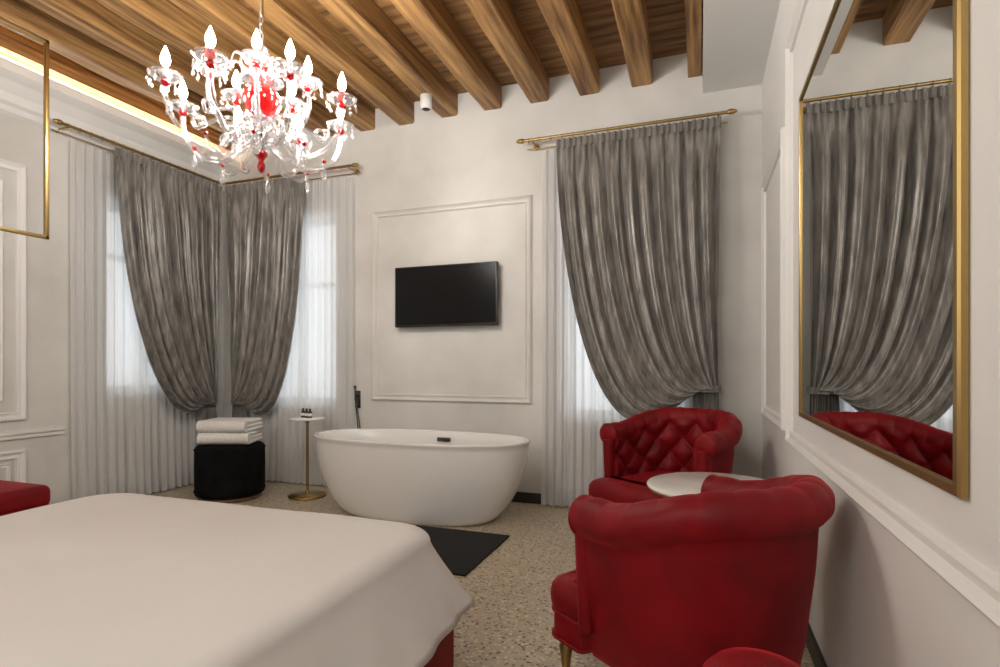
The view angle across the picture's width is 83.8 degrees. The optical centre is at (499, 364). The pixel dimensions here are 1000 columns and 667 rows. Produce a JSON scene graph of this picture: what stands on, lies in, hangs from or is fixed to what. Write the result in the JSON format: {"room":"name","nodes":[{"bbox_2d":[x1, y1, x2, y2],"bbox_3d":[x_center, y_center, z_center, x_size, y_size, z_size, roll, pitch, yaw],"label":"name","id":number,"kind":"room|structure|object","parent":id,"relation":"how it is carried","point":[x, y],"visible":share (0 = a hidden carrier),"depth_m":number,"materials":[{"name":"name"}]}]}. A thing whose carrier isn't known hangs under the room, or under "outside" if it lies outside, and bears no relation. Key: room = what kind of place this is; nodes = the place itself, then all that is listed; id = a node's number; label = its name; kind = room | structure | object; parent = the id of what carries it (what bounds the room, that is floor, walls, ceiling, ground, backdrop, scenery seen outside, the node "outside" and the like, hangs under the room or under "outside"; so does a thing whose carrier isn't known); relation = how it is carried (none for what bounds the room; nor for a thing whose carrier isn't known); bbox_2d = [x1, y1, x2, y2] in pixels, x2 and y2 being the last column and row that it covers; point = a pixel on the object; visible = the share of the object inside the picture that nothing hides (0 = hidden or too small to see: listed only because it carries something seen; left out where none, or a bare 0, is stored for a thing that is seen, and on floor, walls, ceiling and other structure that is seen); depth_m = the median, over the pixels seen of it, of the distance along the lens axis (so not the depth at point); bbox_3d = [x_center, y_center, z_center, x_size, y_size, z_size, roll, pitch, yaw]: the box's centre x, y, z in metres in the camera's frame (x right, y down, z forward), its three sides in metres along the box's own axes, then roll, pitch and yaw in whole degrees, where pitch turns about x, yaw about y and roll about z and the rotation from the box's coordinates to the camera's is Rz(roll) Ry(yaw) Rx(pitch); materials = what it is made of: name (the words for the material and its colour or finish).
{"room":"hotel room","nodes":[
{"label":"hotel room","id":0,"kind":"room"},
{"bbox_2d":[0,54,222,504],"bbox_3d":[-4.292,-0.635,2.842,0.300,3.670,6.850,0,0,20],"label":"wall","id":1,"kind":"structure","parent":0,"point":[49,458],"depth_m":4.37,"materials":[{"name":"paint"}]},
{"bbox_2d":[0,158,26,482],"bbox_3d":[-4.352,-0.260,2.189,0.028,2.520,4.380,0,0,20],"label":"trim","id":2,"kind":"structure","parent":1,"relation":"attached to","point":[20,456],"depth_m":4.20,"materials":[{"name":"white paint"}]},
{"bbox_2d":[0,426,64,440],"bbox_3d":[-4.405,0.527,2.028,0.038,0.065,5.240,0,0,20],"label":"trim","id":3,"kind":"structure","parent":1,"relation":"attached to","point":[20,434],"depth_m":4.27,"materials":[{"name":"white paint"}]},
{"bbox_2d":[0,57,236,191],"bbox_3d":[-4.057,-2.022,2.758,0.200,0.325,6.850,0,0,20],"label":"crown molding","id":4,"kind":"structure","parent":1,"relation":"attached to","point":[21,88],"depth_m":4.64,"materials":[{"name":"white paint"}]},
{"bbox_2d":[51,119,221,183],"bbox_3d":[-3.236,-1.880,5.055,0.192,0.060,1.593,0,0,20],"label":"curtain rod","id":5,"kind":"object","parent":1,"relation":"attached to","point":[57,121],"visible":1,"depth_m":4.75,"materials":[{"name":"gold metal"}]},
{"bbox_2d":[70,139,200,498],"bbox_3d":[-3.238,-0.321,5.163,0.071,3.018,1.390,0,0,20],"label":"sheer curtain","id":6,"kind":"object","parent":5,"relation":"hanging from","point":[127,436],"visible":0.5,"depth_m":4.81,"materials":[{"name":"white fabric"}]},
{"bbox_2d":[115,146,222,432],"bbox_3d":[-3.069,-0.338,5.251,0.146,3.035,1.130,0,0,20],"label":"drape","id":7,"kind":"object","parent":5,"relation":"hanging from","point":[170,218],"visible":0.84,"depth_m":5.26,"materials":[{"name":"grey fabric"}]},
{"bbox_2d":[0,0,701,152],"bbox_3d":[-1.864,-2.365,1.971,4.860,0.211,6.850,0,0,20],"label":"ceiling","id":8,"kind":"structure","parent":0,"point":[103,49],"depth_m":4.10,"materials":[{"name":"brown wood"}]},
{"bbox_2d":[0,17,48,239],"bbox_3d":[-2.803,-1.583,2.255,0.020,1.775,1.770,0,0,20],"label":"frame","id":9,"kind":"object","parent":8,"relation":"hanging from","point":[44,41],"visible":1,"depth_m":3.07,"materials":[{"name":"gold metal"}]},
{"bbox_2d":[146,0,356,193],"bbox_3d":[-1.206,-1.721,2.812,0.961,1.548,0.959,0,0,20],"label":"glass chandelier","id":10,"kind":"object","parent":8,"relation":"hanging from","point":[262,101],"visible":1,"depth_m":2.77,"materials":[{"name":"clear glass"}]},
{"bbox_2d":[198,0,702,111],"bbox_3d":[-1.660,-2.545,1.898,5.893,0.150,7.450,0,0,20],"label":"ceiling","id":11,"kind":"structure","parent":8,"relation":"attached to","point":[666,18],"depth_m":4.18,"materials":[{"name":"brown wood"}]},
{"bbox_2d":[420,93,431,111],"bbox_3d":[-0.621,-2.210,4.686,0.100,0.129,0.100,0,0,20],"label":"ceiling spotlight","id":12,"kind":"object","parent":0,"point":[425,98],"depth_m":4.65,"materials":[{"name":"white metal"}]},
{"bbox_2d":[145,480,814,666],"bbox_3d":[-1.660,1.250,1.897,5.893,0.100,7.450,0,0,20],"label":"floor","id":13,"kind":"structure","parent":0,"point":[510,621],"depth_m":3.07,"materials":[{"name":"stone"}]},
{"bbox_2d":[0,480,49,515],"bbox_3d":[-3.388,0.973,3.300,0.992,0.455,0.762,0,0,20],"label":"bench","id":14,"kind":"object","parent":13,"relation":"on","point":[15,497],"visible":0.44,"depth_m":3.36,"materials":[{"name":"red fabric"}]},
{"bbox_2d":[193,441,265,502],"bbox_3d":[-2.446,0.949,5.054,0.592,0.502,0.592,0,0,20],"label":"pouf","id":15,"kind":"object","parent":13,"relation":"on","point":[223,473],"visible":0.91,"depth_m":4.81,"materials":[{"name":"black fabric"}]},
{"bbox_2d":[0,493,474,666],"bbox_3d":[-1.438,0.575,1.375,2.101,1.250,2.597,0,0,20],"label":"double bed","id":16,"kind":"object","parent":13,"relation":"on","point":[115,579],"visible":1,"depth_m":1.63,"materials":[{"name":"fabric"}]},
{"bbox_2d":[288,416,326,500],"bbox_3d":[-1.762,0.840,5.095,0.336,0.720,0.336,0,0,20],"label":"side table","id":17,"kind":"object","parent":13,"relation":"on","point":[308,494],"visible":0.97,"depth_m":5.08,"materials":[{"name":"gold metal"}]},
{"bbox_2d":[304,408,307,417],"bbox_3d":[-1.768,0.439,5.092,0.039,0.083,0.039,0,0,20],"label":"toiletry bottle","id":18,"kind":"object","parent":17,"relation":"on","point":[306,409],"visible":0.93,"depth_m":5.08,"materials":[{"name":"black plastic"}]},
{"bbox_2d":[308,409,311,417],"bbox_3d":[-1.726,0.439,5.061,0.039,0.083,0.039,0,0,20],"label":"toiletry bottle","id":19,"kind":"object","parent":17,"relation":"on","point":[310,411],"visible":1,"depth_m":5.04,"materials":[{"name":"black plastic"}]},
{"bbox_2d":[313,428,529,525],"bbox_3d":[-0.662,0.885,4.488,1.860,0.630,0.840,0,0,20],"label":"freestanding bathtub","id":20,"kind":"object","parent":13,"relation":"on","point":[409,476],"visible":1,"depth_m":4.12,"materials":[{"name":"white ceramic"}]},
{"bbox_2d":[416,525,508,576],"bbox_3d":[-0.408,1.193,3.642,0.730,0.014,0.780,0,0,20],"label":"bath mat","id":21,"kind":"object","parent":13,"relation":"on","point":[461,551],"visible":0.62,"depth_m":3.66,"materials":[{"name":"black fabric"}]},
{"bbox_2d":[588,407,742,502],"bbox_3d":[1.125,0.752,3.688,0.911,0.896,0.874,0,0,-40],"label":"tufted armchair","id":22,"kind":"object","parent":13,"relation":"on","point":[638,448],"visible":0.72,"depth_m":3.83,"materials":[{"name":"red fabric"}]},
{"bbox_2d":[550,474,834,666],"bbox_3d":[0.666,0.774,1.916,0.811,0.852,0.845,0,0,-32],"label":"tufted armchair","id":23,"kind":"object","parent":13,"relation":"on","point":[680,580],"visible":0.99,"depth_m":1.60,"materials":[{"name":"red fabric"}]},
{"bbox_2d":[647,472,764,496],"bbox_3d":[1.063,0.893,2.731,0.666,0.614,0.666,0,0,20],"label":"marble table","id":24,"kind":"object","parent":13,"relation":"on","point":[679,483],"visible":0.25,"depth_m":2.80,"materials":[{"name":"white stone"}]},
{"bbox_2d":[702,647,799,666],"bbox_3d":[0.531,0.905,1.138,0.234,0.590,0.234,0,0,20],"label":"ottoman","id":25,"kind":"object","parent":13,"relation":"on","point":[736,656],"visible":1,"depth_m":1.16,"materials":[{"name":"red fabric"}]},
{"bbox_2d":[223,50,761,493],"bbox_3d":[-0.452,-0.635,5.262,5.893,3.670,0.300,0,0,20],"label":"wall","id":26,"kind":"structure","parent":0,"point":[474,154],"depth_m":4.96,"materials":[{"name":"paint"}]},
{"bbox_2d":[223,163,360,185],"bbox_3d":[-2.074,-1.880,5.583,1.643,0.060,0.191,0,0,20],"label":"curtain rod","id":27,"kind":"object","parent":26,"relation":"attached to","point":[354,165],"visible":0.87,"depth_m":5.45,"materials":[{"name":"gold metal"}]},
{"bbox_2d":[226,175,304,417],"bbox_3d":[-2.372,-0.338,5.587,1.002,3.035,0.160,0,0,20],"label":"drape","id":28,"kind":"object","parent":27,"relation":"hanging from","point":[264,230],"visible":0.79,"depth_m":5.60,"materials":[{"name":"grey fabric"}]},
{"bbox_2d":[246,176,353,485],"bbox_3d":[-2.128,-0.321,5.643,1.500,3.018,0.071,0,0,20],"label":"sheer curtain","id":29,"kind":"object","parent":27,"relation":"hanging from","point":[319,377],"visible":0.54,"depth_m":5.53,"materials":[{"name":"white fabric"}]},
{"bbox_2d":[353,386,360,427],"bbox_3d":[-1.384,0.476,5.399,0.086,0.552,0.070,0,0,20],"label":"faucet","id":30,"kind":"object","parent":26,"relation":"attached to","point":[357,394],"visible":0.91,"depth_m":5.39,"materials":[{"name":"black metal"}]},
{"bbox_2d":[282,481,556,505],"bbox_3d":[-0.505,1.155,5.114,5.293,0.090,0.015,0,0,20],"label":"baseboard","id":31,"kind":"structure","parent":26,"relation":"attached to","point":[524,497],"depth_m":4.84,"materials":[{"name":"black"}]},
{"bbox_2d":[395,261,498,327],"bbox_3d":[-0.486,-0.627,5.059,1.015,0.555,0.103,0,0,20],"label":"wall tv","id":32,"kind":"object","parent":26,"relation":"attached to","point":[463,294],"visible":1,"depth_m":5.00,"materials":[{"name":"black plastic"}]},
{"bbox_2d":[372,195,531,403],"bbox_3d":[-0.480,-0.570,5.098,1.610,1.820,0.028,0,0,20],"label":"trim","id":33,"kind":"structure","parent":26,"relation":"attached to","point":[527,199],"depth_m":5.10,"materials":[{"name":"paint"}]},
{"bbox_2d":[516,108,737,149],"bbox_3d":[0.974,-1.880,4.489,1.726,0.060,0.191,0,0,20],"label":"curtain rod","id":34,"kind":"object","parent":26,"relation":"attached to","point":[730,111],"visible":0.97,"depth_m":4.40,"materials":[{"name":"gold metal"}]},
{"bbox_2d":[541,149,692,506],"bbox_3d":[0.954,-0.321,4.537,1.270,3.018,0.071,0,0,20],"label":"sheer curtain","id":35,"kind":"object","parent":34,"relation":"hanging from","point":[575,408],"visible":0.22,"depth_m":4.70,"materials":[{"name":"white fabric"}]},
{"bbox_2d":[556,116,720,418],"bbox_3d":[1.066,-0.338,4.359,1.280,3.035,0.144,0,0,20],"label":"drape","id":36,"kind":"object","parent":34,"relation":"hanging from","point":[639,208],"visible":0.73,"depth_m":4.33,"materials":[{"name":"grey fabric"}]},
{"bbox_2d":[703,0,780,92],"bbox_3d":[0.632,-2.300,1.075,0.423,0.340,6.850,0,0,20],"label":"ceiling soffit","id":37,"kind":"structure","parent":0,"point":[738,34],"depth_m":3.67,"materials":[{"name":"white paint"}]},
{"bbox_2d":[762,0,999,666],"bbox_3d":[0.972,-0.635,0.953,0.300,3.670,6.850,0,0,20],"label":"wall","id":38,"kind":"structure","parent":0,"point":[875,603],"depth_m":1.32,"materials":[{"name":"white paint"}]},
{"bbox_2d":[761,127,784,430],"bbox_3d":[1.725,-0.470,3.535,0.028,1.660,1.060,0,0,20],"label":"trim","id":39,"kind":"structure","parent":38,"relation":"attached to","point":[777,419],"depth_m":3.25,"materials":[{"name":"white paint"}]},
{"bbox_2d":[805,623,826,666],"bbox_3d":[0.821,1.155,0.999,0.015,0.090,6.835,0,0,20],"label":"baseboard","id":40,"kind":"structure","parent":38,"relation":"attached to","point":[818,660],"depth_m":2.23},
{"bbox_2d":[799,0,968,499],"bbox_3d":[1.093,-0.492,1.762,0.016,1.455,1.675,0,0,20],"label":"wall mirror","id":41,"kind":"object","parent":38,"relation":"attached to","point":[884,97],"visible":1,"depth_m":1.35,"materials":[{"name":"gold metal"}]},
{"bbox_2d":[785,0,999,628],"bbox_3d":[0.711,-0.625,0.712,0.028,2.050,4.620,0,0,20],"label":"trim","id":42,"kind":"structure","parent":38,"relation":"attached to","point":[979,585],"depth_m":1.35,"materials":[{"name":"white paint"}]}
]}

